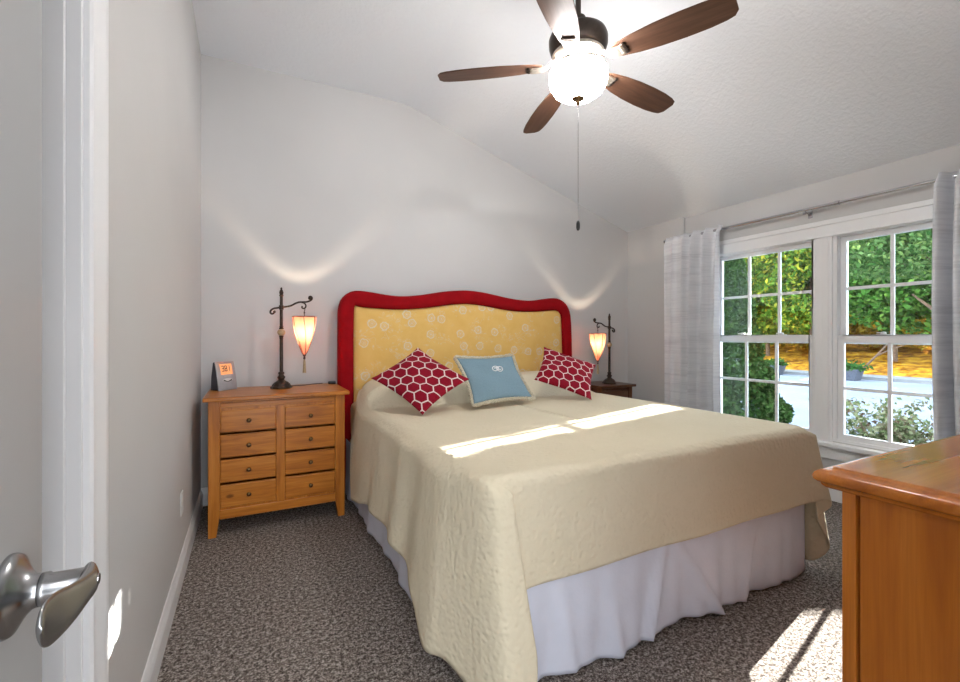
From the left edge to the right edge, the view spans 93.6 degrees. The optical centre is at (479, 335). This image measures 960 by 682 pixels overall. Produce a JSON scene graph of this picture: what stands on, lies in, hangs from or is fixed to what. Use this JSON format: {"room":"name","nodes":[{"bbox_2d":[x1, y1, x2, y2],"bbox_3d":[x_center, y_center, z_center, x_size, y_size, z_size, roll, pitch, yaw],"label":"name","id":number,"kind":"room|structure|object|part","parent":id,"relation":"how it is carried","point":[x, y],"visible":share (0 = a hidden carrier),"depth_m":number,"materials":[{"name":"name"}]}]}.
{"room":"bedroom","nodes":[
{"label":"bedroom","id":0,"kind":"room"},
{"bbox_2d":[109,0,200,681],"bbox_3d":[-1.163,-0.412,1.470,0.120,3.265,3.917,0,0,-27],"label":"wall","id":1,"kind":"structure","parent":0,"point":[155,53],"depth_m":1.55,"materials":[{"name":"paint"}]},
{"bbox_2d":[42,0,82,681],"bbox_3d":[-0.701,0.194,0.573,0.122,2.052,0.743,0,0,-27],"label":"trim","id":2,"kind":"structure","parent":1,"relation":"attached to","point":[62,20],"depth_m":0.89,"materials":[{"name":"white paint"}]},
{"bbox_2d":[83,0,108,681],"bbox_3d":[-0.639,0.142,0.605,0.021,2.156,0.952,0,0,-27],"label":"trim","id":3,"kind":"structure","parent":1,"relation":"attached to","point":[95,12],"depth_m":0.96,"materials":[{"name":"white paint"}]},
{"bbox_2d":[141,488,202,681],"bbox_3d":[-1.429,1.156,2.136,0.015,0.128,2.489,0,0,-27],"label":"baseboard","id":4,"kind":"structure","parent":1,"relation":"attached to","point":[152,668],"depth_m":1.91,"materials":[{"name":"white paint"}]},
{"bbox_2d":[180,489,183,516],"bbox_3d":[-1.506,0.844,2.281,0.008,0.116,0.074,0,0,-27],"label":"wall outlet","id":5,"kind":"object","parent":1,"relation":"attached to","point":[181,494],"visible":1,"depth_m":2.25,"materials":[{"name":"white plastic"}]},
{"bbox_2d":[201,54,627,487],"bbox_3d":[-0.162,-0.412,4.253,4.443,3.265,0.120,0,0,-27],"label":"wall","id":6,"kind":"structure","parent":0,"point":[325,193],"depth_m":3.71,"materials":[{"name":"paint"}]},
{"bbox_2d":[202,487,207,505],"bbox_3d":[-0.159,1.156,4.178,4.141,0.128,0.015,0,0,-27],"label":"baseboard","id":7,"kind":"structure","parent":6,"relation":"attached to","point":[204,490],"depth_m":3.24,"materials":[{"name":"white paint"}]},
{"bbox_2d":[157,494,841,681],"bbox_3d":[0.736,1.270,1.478,5.060,0.100,5.637,0,0,-27],"label":"floor","id":8,"kind":"structure","parent":0,"point":[304,593],"depth_m":1.92,"materials":[{"name":"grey carpet"}]},
{"bbox_2d":[202,383,348,538],"bbox_3d":[-1.394,0.795,3.117,0.853,0.850,0.581,0,0,-27],"label":"chest","id":9,"kind":"object","parent":8,"relation":"on","point":[269,450],"visible":1,"depth_m":2.88,"materials":[{"name":"orange wood"}]},
{"bbox_3d":[-1.617,0.808,2.742,0.061,0.824,0.055,0,0,-27],"label":"leg","id":10,"kind":"part","parent":9,"relation":"part of","materials":[{"name":"brown wood"}]},
{"bbox_2d":[211,361,236,390],"bbox_3d":[-1.762,0.272,3.103,0.080,0.195,0.150,0,0,18],"label":"alarm clock","id":11,"kind":"object","parent":9,"relation":"on","point":[223,377],"visible":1,"depth_m":3.07,"materials":[{"name":"grey plastic"}]},
{"bbox_3d":[-1.443,0.522,2.816,0.308,0.134,0.020,0,0,-27],"label":"drawer","id":12,"kind":"part","parent":9,"relation":"part of","materials":[{"name":"brown wood"}]},
{"bbox_3d":[-1.443,0.674,2.816,0.308,0.134,0.020,0,0,-27],"label":"drawer","id":13,"kind":"part","parent":9,"relation":"part of","materials":[{"name":"brown wood"}]},
{"bbox_3d":[-1.443,0.827,2.816,0.308,0.134,0.020,0,0,-27],"label":"drawer","id":14,"kind":"part","parent":9,"relation":"part of","materials":[{"name":"brown wood"}]},
{"bbox_3d":[-1.443,0.979,2.816,0.308,0.134,0.020,0,0,-27],"label":"drawer","id":15,"kind":"part","parent":9,"relation":"part of","materials":[{"name":"brown wood"}]},
{"bbox_2d":[220,396,334,407],"bbox_3d":[-1.283,0.423,2.900,0.669,0.030,0.028,0,0,-27],"label":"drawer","id":16,"kind":"object","parent":9,"relation":"attached to","point":[315,400],"depth_m":2.89,"materials":[{"name":"brown wood"}]},
{"bbox_3d":[-1.283,1.087,2.901,0.677,0.055,0.026,0,0,-27],"label":"rail","id":17,"kind":"part","parent":9,"relation":"part of","materials":[{"name":"brown wood"}]},
{"bbox_2d":[269,287,321,388],"bbox_3d":[-1.293,0.012,3.280,0.213,0.716,0.420,0,0,42],"label":"table lamp","id":18,"kind":"object","parent":9,"relation":"on","point":[304,326],"visible":1,"depth_m":3.20,"materials":[{"name":"brown metal"}]},
{"bbox_3d":[-1.349,-0.222,3.230,0.289,0.146,0.033,0,0,-27],"label":"scroll arm","id":19,"kind":"part","parent":18,"relation":"part of","materials":[{"name":"brown metal"}]},
{"bbox_3d":[-1.273,-0.001,3.270,0.162,0.276,0.162,0,0,-27],"label":"lamp shade","id":20,"kind":"part","parent":18,"relation":"part of","materials":[{"name":"white fabric"}]},
{"bbox_3d":[-1.121,0.522,2.981,0.308,0.134,0.020,0,0,-27],"label":"drawer","id":21,"kind":"part","parent":9,"relation":"part of","materials":[{"name":"brown wood"}]},
{"bbox_3d":[-1.121,0.674,2.981,0.308,0.134,0.020,0,0,-27],"label":"drawer","id":22,"kind":"part","parent":9,"relation":"part of","materials":[{"name":"brown wood"}]},
{"bbox_3d":[-1.121,0.827,2.981,0.308,0.134,0.020,0,0,-27],"label":"drawer","id":23,"kind":"part","parent":9,"relation":"part of","materials":[{"name":"brown wood"}]},
{"bbox_3d":[-1.121,0.979,2.981,0.308,0.134,0.020,0,0,-27],"label":"drawer","id":24,"kind":"part","parent":9,"relation":"part of","materials":[{"name":"brown wood"}]},
{"bbox_3d":[-0.960,0.808,3.079,0.061,0.824,0.055,0,0,-27],"label":"leg","id":25,"kind":"part","parent":9,"relation":"part of","materials":[{"name":"brown wood"}]},
{"bbox_2d":[337,290,804,681],"bbox_3d":[0.442,0.407,3.007,2.280,1.627,2.454,0,0,-27],"label":"bed","id":26,"kind":"object","parent":8,"relation":"on","point":[580,619],"visible":0.36,"depth_m":2.17,"materials":[{"name":"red fabric"}]},
{"bbox_3d":[0.295,0.652,2.917,1.790,0.295,2.260,0,0,-27],"label":"mattress","id":27,"kind":"part","parent":26,"relation":"part of","materials":[{"name":"white fabric"}]},
{"bbox_3d":[-0.096,0.397,4.054,2.280,1.607,0.100,0,0,-27],"label":"headboard frame","id":28,"kind":"part","parent":26,"relation":"part of","materials":[{"name":"red fabric"}]},
{"bbox_3d":[-0.095,0.316,4.059,2.056,1.207,0.073,0,0,-27],"label":"headboard panel","id":29,"kind":"part","parent":26,"relation":"part of","materials":[{"name":"yellow fabric"}]},
{"bbox_2d":[350,371,831,681],"bbox_3d":[0.334,0.759,2.838,2.151,0.906,2.406,0,0,-27],"label":"bedspread","id":30,"kind":"object","parent":26,"relation":"on","point":[483,506],"visible":0.91,"depth_m":1.79,"materials":[{"name":"beige fabric"}]},
{"bbox_2d":[371,348,468,414],"bbox_3d":[-0.365,0.260,2.751,0.526,0.372,0.305,0,0,33],"label":"throw cushion","id":31,"kind":"object","parent":30,"relation":"on","point":[421,380],"visible":1,"depth_m":2.71,"materials":[{"name":"red fabric"}]},
{"bbox_2d":[453,353,535,406],"bbox_3d":[0.099,0.281,3.047,0.609,0.311,0.317,0,0,-38],"label":"throw cushion","id":32,"kind":"object","parent":30,"relation":"on","point":[496,378],"visible":1,"depth_m":3.00,"materials":[{"name":"blue fabric"}]},
{"bbox_2d":[534,347,595,399],"bbox_3d":[0.639,0.265,3.338,0.472,0.365,0.333,0,0,7],"label":"throw cushion","id":33,"kind":"object","parent":30,"relation":"on","point":[557,369],"visible":1,"depth_m":3.27,"materials":[{"name":"red fabric"}]},
{"bbox_2d":[591,381,635,397],"bbox_3d":[1.279,0.853,4.636,0.464,0.735,0.421,0,0,-27],"label":"chest","id":34,"kind":"object","parent":8,"relation":"on","point":[621,389],"visible":0.11,"depth_m":4.50,"materials":[{"name":"brown wood"}]},
{"bbox_3d":[1.188,0.866,4.418,0.050,0.709,0.055,0,0,-27],"label":"leg","id":35,"kind":"part","parent":34,"relation":"part of","materials":[{"name":"brown wood"}]},
{"bbox_2d":[589,313,615,383],"bbox_3d":[1.252,0.128,4.577,0.316,0.714,0.170,0,0,-27],"label":"table lamp","id":36,"kind":"object","parent":34,"relation":"on","point":[597,340],"visible":1,"depth_m":4.54,"materials":[{"name":"brown metal"}]},
{"bbox_3d":[1.187,0.114,4.544,0.162,0.276,0.162,0,0,-27],"label":"lamp shade","id":37,"kind":"part","parent":36,"relation":"part of","materials":[{"name":"white fabric"}]},
{"bbox_3d":[1.264,-0.107,4.583,0.289,0.146,0.033,0,0,-27],"label":"scroll arm","id":38,"kind":"part","parent":36,"relation":"part of","materials":[{"name":"brown metal"}]},
{"bbox_3d":[1.354,0.618,4.488,0.302,0.157,0.020,0,0,-27],"label":"drawer","id":39,"kind":"part","parent":34,"relation":"part of","materials":[{"name":"brown wood"}]},
{"bbox_3d":[1.508,0.866,4.582,0.050,0.709,0.055,0,0,-27],"label":"leg","id":40,"kind":"part","parent":34,"relation":"part of","materials":[{"name":"brown wood"}]},
{"bbox_2d":[812,435,959,681],"bbox_3d":[1.683,0.764,1.152,1.653,0.912,0.681,0,0,-27],"label":"dresser","id":41,"kind":"object","parent":8,"relation":"on","point":[901,507],"visible":1,"depth_m":0.97,"materials":[{"name":"orange wood"}]},
{"bbox_3d":[0.874,0.790,1.054,0.050,0.859,0.028,0,0,-27],"label":"corner post","id":42,"kind":"part","parent":41,"relation":"part of","materials":[{"name":"orange wood"}]},
{"bbox_3d":[0.999,0.755,0.778,0.012,0.789,0.565,0,0,-27],"label":"panel","id":43,"kind":"part","parent":41,"relation":"part of","materials":[{"name":"orange wood"}]},
{"bbox_2d":[192,0,959,231],"bbox_3d":[0.769,-1.622,2.462,4.423,1.007,4.157,0,0,-27],"label":"ceiling","id":44,"kind":"structure","parent":0,"point":[776,96],"depth_m":2.98,"materials":[{"name":"white paint"}]},
{"bbox_2d":[438,0,738,230],"bbox_3d":[0.487,-1.240,2.125,1.225,1.501,1.259,0,0,-27],"label":"ceiling fan","id":45,"kind":"object","parent":44,"relation":"hanging from","point":[578,43],"visible":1,"depth_m":1.99,"materials":[{"name":"brown wood"}]},
{"bbox_3d":[0.047,-1.241,2.127,0.490,0.006,0.137,-3,11,5],"label":"fan blade","id":46,"kind":"part","parent":45,"relation":"part of","materials":[{"name":"brown wood"}]},
{"bbox_3d":[0.360,-1.241,2.493,0.137,0.006,0.490,-11,0,-13],"label":"fan blade","id":47,"kind":"part","parent":45,"relation":"part of","materials":[{"name":"brown wood"}]},
{"bbox_3d":[0.298,-1.241,1.716,0.137,0.006,0.490,12,7,22],"label":"fan blade","id":48,"kind":"part","parent":45,"relation":"part of","materials":[{"name":"brown wood"}]},
{"bbox_3d":[0.456,-0.513,2.094,0.017,0.048,0.017,0,0,-27],"label":"pull knob","id":49,"kind":"part","parent":45,"relation":"part of","materials":[{"name":"black plastic"}]},
{"bbox_3d":[0.456,-1.167,2.094,0.269,0.131,0.269,0,0,-27],"label":"globe","id":50,"kind":"part","parent":45,"relation":"part of","materials":[{"name":"white glass"}]},
{"bbox_3d":[0.805,-1.241,2.308,0.490,0.006,0.137,3,-13,-31],"label":"fan blade","id":51,"kind":"part","parent":45,"relation":"part of","materials":[{"name":"brown wood"}]},
{"bbox_3d":[0.767,-1.241,1.828,0.490,0.006,0.137,3,-9,41],"label":"fan blade","id":52,"kind":"part","parent":45,"relation":"part of","materials":[{"name":"brown wood"}]},
{"bbox_2d":[628,144,959,467],"bbox_3d":[2.655,0.015,3.430,0.182,2.410,3.917,0,0,-27],"label":"wall","id":53,"kind":"structure","parent":0,"point":[645,245],"depth_m":3.94,"materials":[{"name":"paint"}]},
{"bbox_2d":[719,240,814,433],"bbox_3d":[2.429,0.012,3.868,0.125,1.560,0.887,0,0,-27],"label":"window","id":54,"kind":"structure","parent":53,"relation":"in","point":[780,337],"depth_m":3.75,"materials":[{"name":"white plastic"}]},
{"bbox_3d":[2.439,-0.344,3.874,0.035,0.804,0.839,0,0,-27],"label":"sash","id":55,"kind":"part","parent":54,"relation":"part of","materials":[{"name":"white plastic"}]},
{"bbox_3d":[2.404,0.384,3.855,0.035,0.787,0.839,0,0,-27],"label":"sash","id":56,"kind":"part","parent":54,"relation":"part of","materials":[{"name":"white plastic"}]},
{"bbox_2d":[663,174,956,243],"bbox_3d":[2.536,-0.943,3.393,0.108,0.070,2.756,0,0,-27],"label":"curtain rod","id":57,"kind":"object","parent":53,"relation":"attached to","point":[809,210],"visible":0.77,"depth_m":3.33,"materials":[{"name":"silver metal"}]},
{"bbox_2d":[664,225,721,412],"bbox_3d":[1.995,0.102,4.265,0.159,2.177,0.628,0,0,-27],"label":"curtain","id":58,"kind":"object","parent":57,"relation":"hanging from","point":[691,264],"visible":0.75,"depth_m":4.22,"materials":[{"name":"grey fabric"}]},
{"bbox_2d":[932,169,959,440],"bbox_3d":[2.905,0.102,2.493,0.164,2.177,0.624,0,0,-27],"label":"curtain","id":59,"kind":"object","parent":57,"relation":"hanging from","point":[946,192],"visible":0.81,"depth_m":2.69,"materials":[{"name":"grey fabric"}]},
{"bbox_2d":[719,199,932,441],"bbox_3d":[2.636,-0.022,3.394,0.130,1.685,2.120,0,0,-27],"label":"trim","id":60,"kind":"structure","parent":53,"relation":"attached to","point":[822,232],"depth_m":3.38,"materials":[{"name":"white paint"}]},
{"bbox_2d":[828,488,841,502],"bbox_3d":[2.756,1.156,3.066,0.015,0.128,3.176,0,0,-27],"label":"baseboard","id":61,"kind":"structure","parent":53,"relation":"attached to","point":[836,495],"depth_m":3.32,"materials":[{"name":"white paint"}]},
{"bbox_2d":[817,440,886,461],"bbox_3d":[2.593,0.852,3.366,0.092,0.127,2.160,0,0,-27],"label":"trim","id":62,"kind":"structure","parent":53,"relation":"attached to","point":[830,450],"depth_m":3.26,"materials":[{"name":"white paint"}]},
{"bbox_2d":[833,219,932,450],"bbox_3d":[2.887,0.012,2.976,0.125,1.560,0.922,0,0,-27],"label":"window","id":63,"kind":"structure","parent":53,"relation":"in","point":[841,337],"depth_m":3.27,"materials":[{"name":"white plastic"}]},
{"bbox_3d":[2.862,0.384,2.963,0.035,0.787,0.874,0,0,-27],"label":"sash","id":64,"kind":"part","parent":63,"relation":"part of","materials":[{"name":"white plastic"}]},
{"bbox_3d":[2.897,-0.344,2.982,0.035,0.804,0.874,0,0,-27],"label":"sash","id":65,"kind":"part","parent":63,"relation":"part of","materials":[{"name":"white plastic"}]},
{"bbox_3d":[1.305,-0.412,0.468,5.290,3.265,0.120,0,0,-27],"label":"wall","id":66,"kind":"structure","parent":0,"visible":0},
{"bbox_2d":[0,0,100,681],"bbox_3d":[-0.302,0.192,0.172,0.105,2.033,0.783,0,0,-27],"label":"door","id":67,"kind":"structure","parent":66,"relation":"in","point":[37,607],"depth_m":0.45,"materials":[{"name":"white paint"}]},
{"bbox_3d":[-0.384,0.248,0.425,0.019,0.046,0.121,0,0,-27],"label":"lever","id":68,"kind":"part","parent":67,"relation":"part of","materials":[{"name":"silver metal"}]},
{"label":"outside","id":69,"kind":"structure","parent":0,"visible":0},
{"bbox_3d":[-0.897,1.770,15.277,4.040,0.200,52.000,0,0,-27],"label":"lawn","id":70,"kind":"structure","parent":69,"visible":0},
{"bbox_2d":[723,258,794,423],"bbox_3d":[3.669,0.118,6.517,1.761,3.204,1.772,0,0,-27],"label":"tree","id":71,"kind":"object","parent":70,"relation":"on","point":[761,396],"visible":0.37,"depth_m":6.18,"materials":[{"name":"green plant"}]},
{"bbox_2d":[807,396,933,444],"bbox_3d":[4.725,1.196,5.257,1.014,1.021,1.325,0,0,-27],"label":"shrub","id":72,"kind":"object","parent":70,"relation":"on","point":[902,430],"visible":0.48,"depth_m":5.13,"materials":[{"name":"green plant"}]},
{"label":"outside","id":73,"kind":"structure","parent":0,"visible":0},
{"bbox_2d":[763,343,931,377],"bbox_3d":[20.653,-1.020,34.212,22.000,5.260,70.000,0,0,-27],"label":"bank","id":74,"kind":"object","parent":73,"point":[912,362],"visible":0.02,"depth_m":21.90,"materials":[{"name":"plant"}]},
{"bbox_2d":[724,256,809,355],"bbox_3d":[16.459,-3.457,25.608,5.467,9.257,5.421,0,0,-27],"label":"maple tree","id":75,"kind":"object","parent":74,"relation":"on","point":[764,322],"visible":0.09,"depth_m":25.03,"materials":[{"name":"green plant"}]},
{"bbox_2d":[751,248,875,360],"bbox_3d":[16.724,-3.172,22.524,5.352,8.975,5.647,0,0,-27],"label":"maple tree","id":76,"kind":"object","parent":74,"relation":"on","point":[795,271],"visible":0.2,"depth_m":22.09,"materials":[{"name":"green plant"}]},
{"bbox_2d":[787,315,858,348],"bbox_3d":[19.661,-0.478,26.021,3.434,2.672,3.868,0,0,-27],"label":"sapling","id":77,"kind":"object","parent":74,"relation":"on","point":[851,328],"visible":0.05,"depth_m":26.07,"materials":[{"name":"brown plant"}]},
{"bbox_2d":[849,240,931,361],"bbox_3d":[18.715,-3.299,20.462,5.711,9.037,5.399,0,0,28],"label":"maple tree","id":78,"kind":"object","parent":74,"relation":"on","point":[868,305],"visible":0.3,"depth_m":19.70,"materials":[{"name":"green plant"}]},
{"bbox_2d":[849,317,931,349],"bbox_3d":[21.592,-0.525,24.257,3.339,2.605,3.841,0,0,-27],"label":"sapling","id":79,"kind":"object","parent":74,"relation":"on","point":[861,330],"visible":0.1,"depth_m":24.16,"materials":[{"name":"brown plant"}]},
{"bbox_2d":[901,316,931,350],"bbox_3d":[22.239,-0.451,21.364,3.352,2.586,3.811,0,0,-27],"label":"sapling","id":80,"kind":"object","parent":74,"relation":"on","point":[921,347],"visible":0.04,"depth_m":22.21,"materials":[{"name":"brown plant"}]},
{"bbox_2d":[903,242,931,311],"bbox_3d":[19.874,-3.306,17.358,5.785,9.146,5.354,0,0,-12],"label":"maple tree","id":81,"kind":"object","parent":74,"relation":"on","point":[917,291],"visible":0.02,"depth_m":18.48,"materials":[{"name":"green plant"}]},
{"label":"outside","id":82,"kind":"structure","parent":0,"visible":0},
{"bbox_2d":[740,374,933,442],"bbox_3d":[3.941,1.780,24.506,13.000,0.180,80.000,0,0,-27],"label":"road","id":83,"kind":"structure","parent":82,"point":[796,396],"depth_m":12.39,"materials":[{"name":"grey concrete"}]},
{"bbox_2d":[764,357,791,374],"bbox_3d":[12.927,1.278,19.865,0.985,0.824,1.536,0,0,-27],"label":"planter","id":84,"kind":"object","parent":83,"relation":"on","point":[782,365],"visible":0.47,"depth_m":19.60,"materials":[{"name":"stone"}]},
{"bbox_3d":[12.958,1.480,19.862,0.592,0.420,0.711,0,0,-27],"label":"pot","id":85,"kind":"part","parent":84,"relation":"part of","materials":[{"name":"stone"}]},
{"bbox_2d":[784,371,931,383],"bbox_3d":[9.835,1.715,27.532,0.250,0.310,80.000,0,0,-27],"label":"kerb","id":86,"kind":"object","parent":83,"relation":"on","point":[904,380],"depth_m":16.93,"materials":[{"name":"concrete"}]},
{"bbox_2d":[846,359,873,380],"bbox_3d":[14.182,1.273,17.239,1.299,0.834,1.016,0,0,33],"label":"planter","id":87,"kind":"object","parent":83,"relation":"on","point":[854,372],"visible":0.67,"depth_m":17.01,"materials":[{"name":"stone"}]},
{"bbox_3d":[14.171,1.480,17.281,0.592,0.420,0.711,0,0,-27],"label":"pot","id":88,"kind":"part","parent":87,"relation":"part of","materials":[{"name":"stone"}]},
{"bbox_2d":[809,228,931,309],"bbox_3d":[7.210,-0.850,6.626,2.569,5.158,3.601,0,0,-27],"label":"tree","id":89,"kind":"object","parent":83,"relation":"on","point":[875,251],"visible":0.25,"depth_m":6.92,"materials":[{"name":"green plant"}]},
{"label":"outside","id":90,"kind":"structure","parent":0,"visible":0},
{"bbox_2d":[785,369,931,379],"bbox_3d":[10.635,1.735,27.944,1.550,0.270,80.000,0,0,-27],"label":"pavement","id":91,"kind":"structure","parent":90,"point":[785,369],"depth_m":17.82,"materials":[{"name":"concrete"}]},
{"bbox_2d":[864,344,903,367],"bbox_3d":[15.540,0.945,17.527,0.128,1.594,1.798,0,0,-32],"label":"sapling","id":92,"kind":"object","parent":91,"relation":"on","point":[883,348],"visible":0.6,"depth_m":17.50,"materials":[{"name":"brown plant"}]}
]}

